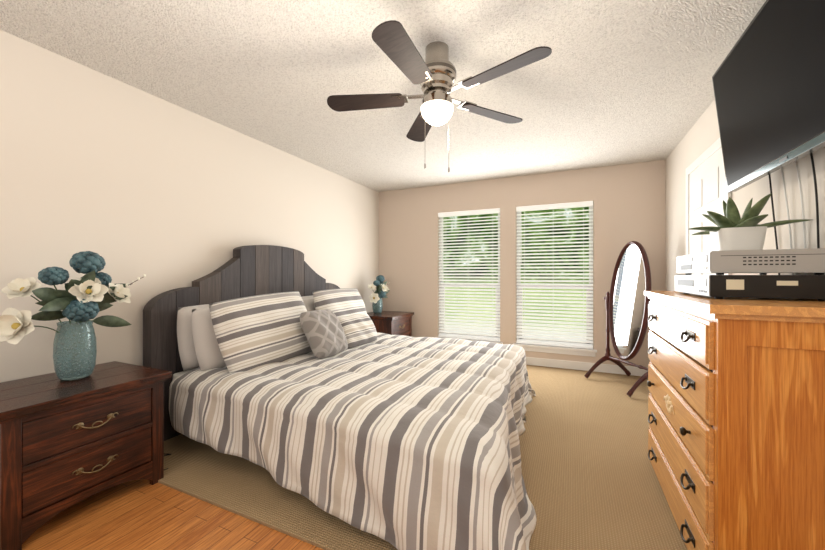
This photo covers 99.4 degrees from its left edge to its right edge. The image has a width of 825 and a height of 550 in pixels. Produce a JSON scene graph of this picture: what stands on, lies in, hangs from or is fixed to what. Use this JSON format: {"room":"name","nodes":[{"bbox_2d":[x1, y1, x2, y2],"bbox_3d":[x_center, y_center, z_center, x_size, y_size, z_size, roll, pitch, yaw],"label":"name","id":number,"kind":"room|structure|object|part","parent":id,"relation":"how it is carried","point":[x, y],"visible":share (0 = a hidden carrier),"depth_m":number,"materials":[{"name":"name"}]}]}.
{"room":"bedroom","nodes":[
{"label":"bedroom","id":0,"kind":"room"},
{"bbox_2d":[22,479,323,549],"bbox_3d":[-0.090,1.200,1.937,3.940,0.080,6.230,0,0,24],"label":"floor","id":1,"kind":"structure","parent":0,"point":[142,514],"depth_m":1.61,"materials":[{"name":"brown wood"}]},
{"bbox_2d":[0,361,171,549],"bbox_3d":[-1.778,0.855,1.810,0.583,0.610,0.676,0,0,24],"label":"nightstand","id":2,"kind":"object","parent":1,"relation":"on","point":[64,445],"visible":1,"depth_m":1.65,"materials":[{"name":"brown wood"}]},
{"bbox_2d":[0,251,145,380],"bbox_3d":[-1.768,0.209,1.849,0.248,0.679,0.624,0,0,24],"label":"vase","id":3,"kind":"object","parent":2,"relation":"on","point":[91,293],"visible":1,"depth_m":1.80,"materials":[{"name":"teal ceramic"}]},
{"bbox_3d":[-1.802,0.399,1.871,0.170,0.300,0.170,0,0,25],"label":"glass","id":4,"kind":"part","parent":3,"relation":"part of","materials":[{"name":"teal glass"}]},
{"bbox_2d":[158,365,686,549],"bbox_3d":[0.416,1.154,3.047,3.660,0.012,3.510,0,0,24],"label":"carpet floor","id":5,"kind":"structure","parent":1,"relation":"on","point":[591,481],"depth_m":1.96,"materials":[{"name":"beige carpet"}]},
{"bbox_2d":[143,245,536,549],"bbox_3d":[-0.226,0.445,2.567,2.850,1.450,2.730,0,0,24],"label":"bed","id":6,"kind":"object","parent":5,"relation":"on","point":[291,369],"visible":1,"depth_m":2.03,"materials":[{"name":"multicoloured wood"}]},
{"bbox_3d":[-1.359,0.434,3.356,0.133,1.428,2.165,0,0,25],"label":"headboard","id":7,"kind":"part","parent":6,"relation":"part of","materials":[{"name":"grey wood"}]},
{"bbox_2d":[168,330,536,549],"bbox_3d":[-0.099,0.902,2.509,2.570,0.536,2.730,0,0,25],"label":"comforter","id":8,"kind":"object","parent":6,"relation":"on","point":[412,443],"depth_m":1.74,"materials":[{"name":"fabric"}]},
{"bbox_2d":[367,311,413,336],"bbox_3d":[-0.380,0.843,4.877,0.583,0.610,0.676,0,0,24],"label":"nightstand","id":9,"kind":"object","parent":5,"relation":"on","point":[393,322],"visible":0.46,"depth_m":4.65,"materials":[{"name":"brown wood"}]},
{"bbox_2d":[368,275,389,313],"bbox_3d":[-0.462,0.269,4.875,0.211,0.537,0.531,0,0,24],"label":"vase","id":10,"kind":"object","parent":9,"relation":"on","point":[382,290],"visible":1,"depth_m":4.83,"materials":[{"name":"teal ceramic"}]},
{"bbox_3d":[-0.490,0.410,4.894,0.144,0.255,0.144,0,0,25],"label":"glass","id":11,"kind":"part","parent":10,"relation":"part of","materials":[{"name":"teal glass"}]},
{"bbox_2d":[584,241,651,396],"bbox_3d":[2.237,0.396,3.618,0.589,1.498,0.710,0,0,-10],"label":"mirror","id":12,"kind":"object","parent":5,"relation":"on","point":[627,300],"visible":0.83,"depth_m":3.61,"materials":[{"name":"brown wood"}]},
{"bbox_2d":[644,290,824,549],"bbox_3d":[1.454,0.623,1.585,0.549,1.050,1.170,0,0,24],"label":"dresser","id":13,"kind":"object","parent":5,"relation":"on","point":[736,422],"visible":1,"depth_m":1.15,"materials":[{"name":"brown wood"}]},
{"bbox_2d":[675,275,824,300],"bbox_3d":[1.488,0.049,1.577,0.394,0.098,0.526,0,0,24],"label":"receiver","id":14,"kind":"object","parent":13,"relation":"on","point":[775,286],"visible":1,"depth_m":1.36,"materials":[{"name":"black plastic"}]},
{"bbox_2d":[677,248,824,274],"bbox_3d":[1.500,-0.050,1.591,0.384,0.099,0.511,0,0,24],"label":"dvd player","id":15,"kind":"object","parent":14,"relation":"on","point":[762,262],"visible":1,"depth_m":1.38},
{"bbox_2d":[690,193,810,250],"bbox_3d":[1.532,-0.232,1.620,0.451,0.264,0.386,0,0,24],"label":"planter","id":16,"kind":"object","parent":15,"relation":"on","point":[733,230],"visible":1,"depth_m":1.59,"materials":[{"name":"white ceramic"}]},
{"bbox_3d":[1.525,-0.157,1.646,0.176,0.115,0.176,0,0,25],"label":"pot","id":17,"kind":"part","parent":16,"relation":"part of","materials":[{"name":"white ceramic"}]},
{"bbox_2d":[0,30,378,382],"bbox_3d":[-1.819,-0.060,2.725,0.140,2.440,6.230,0,0,24],"label":"wall","id":18,"kind":"structure","parent":0,"point":[129,184],"depth_m":2.38,"materials":[{"name":"beige paint"}]},
{"bbox_2d":[0,0,765,191],"bbox_3d":[-0.090,-1.320,1.937,3.940,0.080,6.230,0,0,24],"label":"ceiling","id":19,"kind":"structure","parent":0,"point":[611,82],"depth_m":2.17,"materials":[{"name":"white paint"}]},
{"bbox_2d":[327,20,551,171],"bbox_3d":[0.117,-0.929,1.932,1.226,0.699,1.173,0,0,24],"label":"ceiling fan","id":20,"kind":"object","parent":19,"relation":"hanging from","point":[433,74],"visible":1,"depth_m":1.90,"materials":[{"name":"brown wood"}]},
{"bbox_2d":[379,160,665,367],"bbox_3d":[1.173,-0.060,4.707,3.660,2.440,0.140,0,0,24],"label":"wall","id":21,"kind":"structure","parent":0,"point":[629,202],"depth_m":4.56,"materials":[{"name":"beige paint"}]},
{"bbox_2d":[435,213,502,343],"bbox_3d":[0.780,0.043,4.859,0.950,1.865,0.160,0,0,24],"label":"window frame","id":22,"kind":"structure","parent":21,"relation":"attached to","point":[441,218],"depth_m":4.93,"materials":[{"name":"white plastic"}]},
{"bbox_2d":[438,208,499,341],"bbox_3d":[0.772,-0.001,4.841,0.868,1.774,0.070,0,0,24],"label":"window blind","id":23,"kind":"object","parent":21,"relation":"attached to","point":[466,213],"visible":0.85,"depth_m":4.83,"materials":[{"name":"white plastic"}]},
{"bbox_2d":[516,201,592,348],"bbox_3d":[1.764,-0.001,4.389,0.888,1.774,0.070,0,0,24],"label":"window blind","id":24,"kind":"object","parent":21,"relation":"attached to","point":[583,204],"visible":0.92,"depth_m":4.38,"materials":[{"name":"white plastic"}]},
{"bbox_2d":[513,206,596,356],"bbox_3d":[1.772,0.043,4.407,0.970,1.865,0.160,0,0,24],"label":"window frame","id":25,"kind":"structure","parent":21,"relation":"attached to","point":[561,350],"depth_m":4.34,"materials":[{"name":"white plastic"}]},
{"bbox_2d":[526,357,646,375],"bbox_3d":[1.154,1.105,4.631,3.630,0.110,0.014,0,0,24],"label":"baseboard","id":26,"kind":"structure","parent":21,"relation":"attached to","point":[604,368],"depth_m":4.22,"materials":[{"name":"white"}]},
{"bbox_2d":[666,99,824,290],"bbox_3d":[1.639,-0.060,1.149,0.140,2.440,6.230,0,0,24],"label":"wall","id":27,"kind":"structure","parent":0,"point":[702,135],"depth_m":1.92,"materials":[{"name":"beige paint"}]},
{"bbox_2d":[686,138,730,274],"bbox_3d":[2.229,0.105,2.721,0.088,2.110,0.940,0,0,24],"label":"door","id":28,"kind":"structure","parent":27,"relation":"attached to","point":[706,187],"depth_m":2.72,"materials":[{"name":"white"}]},
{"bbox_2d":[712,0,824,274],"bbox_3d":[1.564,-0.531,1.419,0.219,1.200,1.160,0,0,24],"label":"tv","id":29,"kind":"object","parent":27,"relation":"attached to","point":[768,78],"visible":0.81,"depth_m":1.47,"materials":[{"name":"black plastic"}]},
{"label":"outside","id":30,"kind":"structure","parent":0,"visible":0},
{"bbox_2d":[444,207,588,339],"bbox_3d":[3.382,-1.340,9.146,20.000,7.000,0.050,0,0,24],"label":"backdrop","id":31,"kind":"structure","parent":30,"point":[540,211],"depth_m":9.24,"materials":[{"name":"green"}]}
]}

